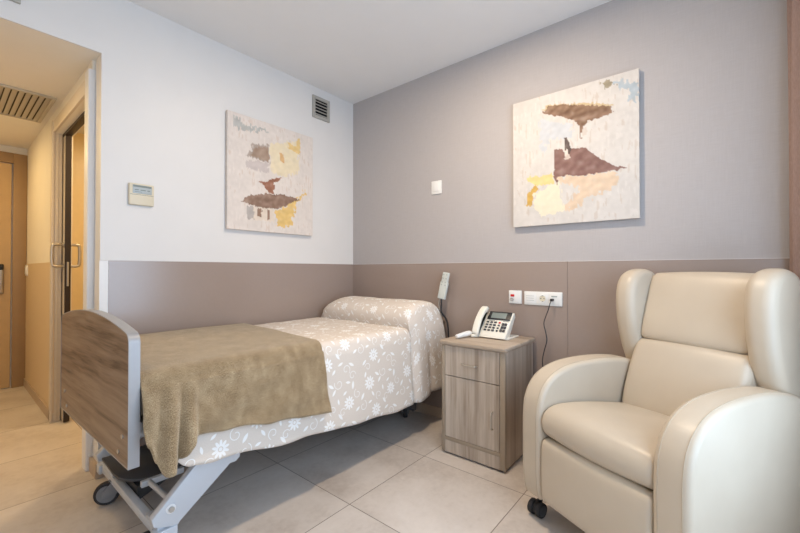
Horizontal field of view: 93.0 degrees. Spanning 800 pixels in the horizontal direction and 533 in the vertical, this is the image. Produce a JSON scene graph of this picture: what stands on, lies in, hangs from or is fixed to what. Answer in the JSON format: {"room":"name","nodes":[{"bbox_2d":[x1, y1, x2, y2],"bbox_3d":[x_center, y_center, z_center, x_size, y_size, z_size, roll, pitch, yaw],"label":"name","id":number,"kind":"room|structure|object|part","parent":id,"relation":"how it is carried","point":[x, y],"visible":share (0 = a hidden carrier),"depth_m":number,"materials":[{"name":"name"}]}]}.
{"room":"care facility","nodes":[
{"label":"care facility","id":0,"kind":"room"},
{"bbox_2d":[0,145,26,388],"bbox_3d":[-3.971,0.000,3.288,0.120,2.266,1.240,0,-1,39],"label":"wall","id":1,"kind":"structure","parent":0,"point":[4,148],"depth_m":3.57,"materials":[{"name":"paint"}]},
{"bbox_2d":[0,151,27,388],"bbox_3d":[-3.912,0.032,3.205,0.115,2.200,1.088,0,-1,39],"label":"door","id":2,"kind":"structure","parent":1,"relation":"in","point":[19,239],"depth_m":3.56,"materials":[{"name":"wood"}]},
{"bbox_3d":[-3.696,0.117,3.477,0.023,0.275,0.093,0,-1,39],"label":"lock plate","id":3,"kind":"part","parent":2,"relation":"part of","materials":[{"name":"metal"}]},
{"bbox_2d":[0,18,100,148],"bbox_3d":[-3.090,-1.192,2.444,2.788,0.100,1.440,0,-1,39],"label":"ceiling","id":4,"kind":"structure","parent":0,"point":[30,60],"depth_m":2.19,"materials":[{"name":"paint"}]},
{"bbox_2d":[0,83,56,122],"bbox_3d":[-2.756,-1.134,2.547,0.640,0.014,0.585,0,-1,39],"label":"ceiling vent","id":5,"kind":"object","parent":4,"relation":"in","point":[15,102],"visible":1,"depth_m":2.64,"materials":[{"name":"beige metal"}]},
{"bbox_2d":[26,60,95,417],"bbox_3d":[-2.655,-0.004,2.942,2.550,2.266,0.100,0,-1,39],"label":"wall","id":6,"kind":"structure","parent":0,"point":[39,151],"depth_m":3.09,"materials":[{"name":"paint"}]},
{"bbox_2d":[25,265,27,275],"bbox_3d":[-3.522,0.036,3.580,0.100,0.100,0.017,0,-1,39],"label":"hallway switch","id":7,"kind":"object","parent":6,"relation":"attached to","point":[26,266],"visible":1,"depth_m":3.56,"materials":[{"name":"white plastic"}]},
{"bbox_2d":[25,262,54,412],"bbox_3d":[-3.051,0.517,3.196,1.410,1.090,0.005,0,-1,39],"label":"trim","id":8,"kind":"structure","parent":6,"relation":"attached to","point":[38,278],"depth_m":3.14,"materials":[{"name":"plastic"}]},
{"bbox_2d":[24,378,96,477],"bbox_3d":[-2.604,1.091,2.819,2.571,0.075,0.022,0,-1,39],"label":"baseboard","id":9,"kind":"structure","parent":6,"relation":"attached to","point":[44,408],"depth_m":2.97,"materials":[{"name":"wood"}]},
{"bbox_2d":[50,134,81,421],"bbox_3d":[-2.661,0.075,2.952,0.668,2.092,0.177,0,-1,39],"label":"door","id":10,"kind":"structure","parent":6,"relation":"in","point":[66,266],"depth_m":2.75,"materials":[{"name":"wood"}]},
{"bbox_3d":[-2.465,-0.080,2.730,0.034,0.189,0.080,0,-1,39],"label":"pull handle","id":11,"kind":"part","parent":10,"relation":"part of","materials":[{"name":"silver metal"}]},
{"bbox_3d":[-2.401,0.055,2.745,0.005,0.175,0.012,0,-1,39],"label":"lock plate","id":12,"kind":"part","parent":10,"relation":"part of","materials":[{"name":"metal"}]},
{"bbox_3d":[-2.400,-0.080,2.808,0.034,0.189,0.070,0,-1,39],"label":"pull handle","id":13,"kind":"part","parent":10,"relation":"part of","materials":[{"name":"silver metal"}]},
{"bbox_2d":[48,80,84,422],"bbox_3d":[-2.166,0.032,2.486,1.045,2.185,0.060,0,-1,39],"label":"trim","id":14,"kind":"structure","parent":6,"relation":"attached to","point":[78,97],"depth_m":2.76,"materials":[{"name":"beige wood"}]},
{"bbox_2d":[63,111,84,136],"bbox_3d":[-2.101,-0.966,2.508,0.960,0.018,0.040,0,-1,39],"label":"trim","id":15,"kind":"structure","parent":6,"relation":"attached to","point":[79,122],"depth_m":2.59,"materials":[{"name":"brown wood"}]},
{"bbox_2d":[82,68,95,471],"bbox_3d":[-1.736,0.014,2.118,0.087,2.215,0.034,0,-1,39],"label":"trim","id":16,"kind":"structure","parent":6,"relation":"attached to","point":[90,74],"depth_m":2.09,"materials":[{"name":"white paint"}]},
{"bbox_2d":[72,133,83,309],"bbox_3d":[-1.747,-0.066,3.399,1.730,2.400,1.760,0,-1,39],"label":"wall","id":17,"kind":"structure","parent":0,"point":[78,139],"depth_m":3.31,"materials":[{"name":"paint"}]},
{"bbox_2d":[0,0,352,460],"bbox_3d":[-1.428,-0.184,2.334,0.120,2.615,3.000,0,-1,39],"label":"wall","id":18,"kind":"structure","parent":0,"point":[165,89],"depth_m":2.34,"materials":[{"name":"white paint"}]},
{"bbox_2d":[10,0,20,3],"bbox_3d":[-1.850,-1.332,1.728,0.014,0.182,0.178,0,-1,39],"label":"air vent","id":19,"kind":"object","parent":18,"relation":"in","point":[15,1],"visible":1,"depth_m":1.78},
{"bbox_2d":[95,464,104,478],"bbox_3d":[-1.014,1.090,2.717,0.014,0.075,1.862,0,-1,39],"label":"baseboard","id":20,"kind":"structure","parent":18,"relation":"attached to","point":[97,475],"depth_m":2.00,"materials":[{"name":"wood"}]},
{"bbox_2d":[97,261,107,463],"bbox_3d":[-1.591,0.507,2.033,0.011,1.077,0.039,0,-1,39],"label":"trim","id":21,"kind":"structure","parent":18,"relation":"attached to","point":[103,265],"depth_m":2.03,"materials":[{"name":"white paint"}]},
{"bbox_2d":[128,182,153,206],"bbox_3d":[-1.475,-0.408,2.166,0.023,0.122,0.123,0,-1,39],"label":"thermostat","id":22,"kind":"object","parent":18,"relation":"attached to","point":[138,194],"visible":1,"depth_m":2.16,"materials":[{"name":"beige plastic"}]},
{"bbox_2d":[108,261,352,445],"bbox_3d":[-1.002,0.516,2.747,0.007,1.083,1.810,0,-1,39],"label":"wall panel","id":23,"kind":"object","parent":18,"relation":"attached to","point":[148,296],"depth_m":2.50,"materials":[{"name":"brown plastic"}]},
{"bbox_2d":[225,110,312,235],"bbox_3d":[-0.939,-0.647,2.809,0.028,0.794,0.699,0,-1,39],"label":"picture","id":24,"kind":"object","parent":18,"relation":"attached to","point":[269,167],"visible":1,"depth_m":2.75,"materials":[{"name":"fabric"}]},
{"bbox_2d":[312,94,329,122],"bbox_3d":[-0.659,-1.317,3.173,0.014,0.182,0.178,0,-1,39],"label":"air vent","id":25,"kind":"object","parent":18,"relation":"in","point":[320,106],"visible":1,"depth_m":3.17,"materials":[{"name":"white metal"}]},
{"bbox_2d":[0,386,584,532],"bbox_3d":[-1.227,1.161,2.155,6.000,0.080,3.400,0,-1,39],"label":"floor","id":26,"kind":"structure","parent":0,"point":[390,473],"depth_m":1.93,"materials":[{"name":"tile"}]},
{"bbox_2d":[60,309,444,532],"bbox_3d":[-0.665,0.657,2.327,0.955,0.932,1.991,0,-1,39],"label":"hospital bed","id":27,"kind":"object","parent":26,"relation":"on","point":[100,383],"visible":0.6,"depth_m":1.50,"materials":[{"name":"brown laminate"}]},
{"bbox_3d":[-1.279,0.436,1.584,0.950,0.498,0.031,0,-1,38],"label":"footboard","id":28,"kind":"part","parent":27,"relation":"part of","materials":[{"name":"grey laminate"}]},
{"bbox_3d":[-1.284,0.793,2.145,0.034,0.404,0.693,0,-1,39],"label":"lift arm","id":29,"kind":"part","parent":27,"relation":"part of"},
{"bbox_2d":[140,389,142,416],"bbox_3d":[-0.655,0.486,2.348,0.877,0.150,1.875,0,-1,39],"label":"mattress","id":30,"kind":"object","parent":27,"relation":"on","point":[141,404],"visible":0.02,"depth_m":1.36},
{"bbox_2d":[178,296,445,466],"bbox_3d":[-0.636,0.565,2.333,0.986,0.657,1.895,0,-1,39],"label":"bedspread","id":31,"kind":"object","parent":30,"relation":"on","point":[383,356],"visible":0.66,"depth_m":2.27,"materials":[{"name":"beige fabric"}]},
{"bbox_2d":[139,323,331,477],"bbox_3d":[-0.947,0.547,1.907,1.067,0.356,0.866,0,-1,39],"label":"throw blanket","id":32,"kind":"object","parent":31,"relation":"on","point":[194,382],"visible":0.94,"depth_m":1.58,"materials":[{"name":"beige fabric"}]},
{"bbox_3d":[-0.653,0.591,2.339,0.850,0.055,1.904,0,-1,39],"label":"bed frame","id":33,"kind":"part","parent":27,"relation":"part of","materials":[{"name":"grey metal"}]},
{"bbox_3d":[-1.226,0.939,1.828,0.380,0.014,0.266,0,-1,39],"label":"pedal plate","id":34,"kind":"part","parent":27,"relation":"part of","materials":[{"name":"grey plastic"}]},
{"bbox_3d":[-1.171,0.899,1.865,0.340,0.240,0.300,0,-1,39],"label":"motor","id":35,"kind":"part","parent":27,"relation":"part of","materials":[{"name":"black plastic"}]},
{"bbox_3d":[-0.979,0.941,1.570,0.300,0.022,0.022,0,-1,38],"label":"tie rod","id":36,"kind":"part","parent":27,"relation":"part of","materials":[{"name":"grey metal"}]},
{"bbox_2d":[166,504,175,513],"bbox_3d":[-0.861,0.911,1.428,0.003,0.034,0.034,0,-1,39],"label":"washer","id":37,"kind":"object","parent":27,"relation":"in","point":[170,508],"depth_m":1.42,"materials":[{"name":"grey metal"}]},
{"bbox_3d":[-0.695,0.789,1.660,0.034,0.404,0.693,0,-1,39],"label":"lift arm","id":38,"kind":"part","parent":27,"relation":"part of"},
{"bbox_2d":[438,272,449,337],"bbox_3d":[0.324,0.400,2.751,0.085,0.720,0.069,0,-1,39],"label":"bed remote control","id":39,"kind":"object","parent":27,"relation":"hanging from","point":[443,288],"visible":0.87,"depth_m":2.74,"materials":[{"name":"grey plastic"}]},
{"bbox_2d":[440,336,534,471],"bbox_3d":[0.537,0.783,2.329,0.426,0.680,0.450,0,-1,39],"label":"nightstand","id":40,"kind":"object","parent":26,"relation":"on","point":[485,381],"visible":0.98,"depth_m":2.17,"materials":[{"name":"brown wood"}]},
{"bbox_2d":[455,331,471,337],"bbox_3d":[0.459,0.424,2.443,0.056,0.038,0.343,0,-1,37],"label":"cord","id":41,"kind":"object","parent":40,"relation":"on","point":[466,333],"visible":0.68,"depth_m":2.35,"materials":[{"name":"white plastic"}]},
{"bbox_3d":[0.413,1.075,2.184,0.352,0.070,0.017,0,-1,39],"label":"kick panel","id":42,"kind":"part","parent":40,"relation":"part of","materials":[{"name":"brown wood"}]},
{"bbox_3d":[0.413,0.561,2.189,0.348,0.178,0.018,0,-1,39],"label":"drawer","id":43,"kind":"part","parent":40,"relation":"part of","materials":[{"name":"brown wood"}]},
{"bbox_3d":[0.413,0.835,2.186,0.348,0.362,0.018,0,-1,39],"label":"door","id":44,"kind":"part","parent":40,"relation":"part of","materials":[{"name":"brown wood"}]},
{"bbox_3d":[0.417,0.790,2.183,0.406,0.640,0.019,0,-1,39],"label":"frame","id":45,"kind":"part","parent":40,"relation":"part of","materials":[{"name":"brown wood"}]},
{"bbox_3d":[0.542,0.457,2.338,0.426,0.028,0.436,0,-1,39],"label":"panel","id":46,"kind":"part","parent":40,"relation":"part of","materials":[{"name":"brown wood"}]},
{"bbox_3d":[0.503,0.851,2.084,0.008,0.104,0.027,0,-1,39],"label":"handle","id":47,"kind":"part","parent":40,"relation":"part of","materials":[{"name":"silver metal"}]},
{"bbox_2d":[470,306,518,339],"bbox_3d":[0.588,0.351,2.388,0.232,0.186,0.234,0,-1,39],"label":"telephone","id":48,"kind":"object","parent":40,"relation":"on","point":[494,325],"visible":1,"depth_m":2.37,"materials":[{"name":"beige plastic"}]},
{"bbox_2d":[523,268,799,532],"bbox_3d":[1.053,0.562,1.567,0.814,1.107,0.693,0,-1,-24],"label":"armchair","id":49,"kind":"object","parent":26,"relation":"on","point":[696,429],"visible":1,"depth_m":1.40,"materials":[{"name":"beige leather"}]},
{"bbox_3d":[0.920,0.726,1.823,0.770,0.585,0.112,0,-1,-24],"label":"armrest","id":50,"kind":"part","parent":49,"relation":"part of","materials":[{"name":"beige leather"}]},
{"bbox_2d":[542,401,668,489],"bbox_3d":[0.954,0.660,1.521,0.597,0.157,0.472,0,-1,-24],"label":"seat cushion","id":51,"kind":"object","parent":49,"relation":"on","point":[615,442],"depth_m":1.41,"materials":[{"name":"beige leather"}]},
{"bbox_2d":[622,338,756,415],"bbox_3d":[1.244,0.517,1.652,0.240,0.360,0.464,0,-1,-24],"label":"cushion","id":52,"kind":"object","parent":49,"relation":"on","point":[661,375],"depth_m":1.63,"materials":[{"name":"beige leather"}]},
{"bbox_3d":[1.157,0.720,1.293,0.770,0.585,0.112,0,-1,-24],"label":"armrest","id":53,"kind":"part","parent":49,"relation":"part of","materials":[{"name":"beige leather"}]},
{"bbox_2d":[128,0,611,103],"bbox_3d":[-0.201,-1.552,1.336,3.340,0.100,3.400,0,-1,39],"label":"ceiling","id":54,"kind":"structure","parent":0,"point":[353,51],"depth_m":2.40,"materials":[{"name":"paint"}]},
{"bbox_3d":[0.911,-1.478,0.609,0.100,0.062,2.695,0,-1,39],"label":"trim","id":55,"kind":"structure","parent":54,"relation":"attached to","visible":0},
{"bbox_2d":[787,0,799,278],"bbox_3d":[1.662,-0.175,1.492,0.096,2.520,0.371,0,-1,22],"label":"curtain","id":56,"kind":"object","parent":55,"relation":"hanging from","point":[793,6],"visible":0.59,"depth_m":1.59,"materials":[{"name":"brown fabric"}]},
{"bbox_2d":[353,0,788,263],"bbox_3d":[0.768,-0.182,2.545,3.240,2.615,0.120,0,-1,39],"label":"wall","id":57,"kind":"structure","parent":0,"point":[714,122],"depth_m":2.12,"materials":[{"name":"paint"}]},
{"bbox_2d":[415,402,441,418],"bbox_3d":[0.731,1.087,2.476,2.986,0.075,0.014,0,-1,39],"label":"baseboard","id":58,"kind":"structure","parent":57,"relation":"attached to","point":[421,407],"depth_m":2.88,"materials":[{"name":"wood"}]},
{"bbox_2d":[431,180,441,194],"bbox_3d":[0.275,-0.598,2.869,0.090,0.100,0.013,0,-1,39],"label":"light switch","id":59,"kind":"object","parent":57,"relation":"attached to","point":[436,186],"visible":1,"depth_m":2.86,"materials":[{"name":"white plastic"}]},
{"bbox_2d":[104,258,780,263],"bbox_3d":[0.143,-0.036,1.787,3.002,0.003,1.848,0,-1,39],"label":"trim","id":60,"kind":"structure","parent":57,"relation":"attached to","point":[735,258],"depth_m":2.28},
{"bbox_2d":[509,290,521,303],"bbox_3d":[0.745,0.198,2.462,0.085,0.085,0.022,0,-1,39],"label":"plate","id":61,"kind":"object","parent":57,"relation":"attached to","point":[515,296],"visible":1,"depth_m":2.46,"materials":[{"name":"white plastic"}]},
{"bbox_3d":[0.746,0.198,2.463,0.068,0.068,0.002,0,-1,39],"label":"frame","id":62,"kind":"part","parent":61,"relation":"part of","materials":[{"name":"white plastic"}]},
{"bbox_2d":[524,291,562,306],"bbox_3d":[0.884,0.199,2.353,0.233,0.085,0.014,0,-1,39],"label":"panel","id":63,"kind":"object","parent":57,"relation":"attached to","point":[530,297],"visible":0.99,"depth_m":2.35,"materials":[{"name":"white plastic"}]},
{"bbox_2d":[539,295,545,301],"bbox_3d":[0.881,0.199,2.349,0.046,0.046,0.004,0,-1,39],"label":"socket","id":64,"kind":"object","parent":63,"relation":"attached to","point":[542,298],"depth_m":2.35,"materials":[{"name":"beige plastic"}]},
{"bbox_2d":[542,299,553,366],"bbox_3d":[0.914,0.658,2.293,0.041,0.924,0.101,0,-1,-39],"label":"power cord","id":65,"kind":"object","parent":64,"relation":"attached to","point":[550,299],"visible":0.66,"depth_m":2.31,"materials":[{"name":"plastic"}]},
{"bbox_2d":[353,258,789,407],"bbox_3d":[0.731,0.513,2.489,2.995,1.083,0.007,0,-1,39],"label":"wall panel","id":66,"kind":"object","parent":57,"relation":"attached to","point":[586,323],"depth_m":2.37,"materials":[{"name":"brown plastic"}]},
{"bbox_2d":[513,68,639,227],"bbox_3d":[1.011,-0.655,2.249,0.696,0.798,0.028,0,-1,39],"label":"picture","id":67,"kind":"object","parent":57,"relation":"attached to","point":[576,150],"visible":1,"depth_m":2.20,"materials":[{"name":"fabric"}]}
]}

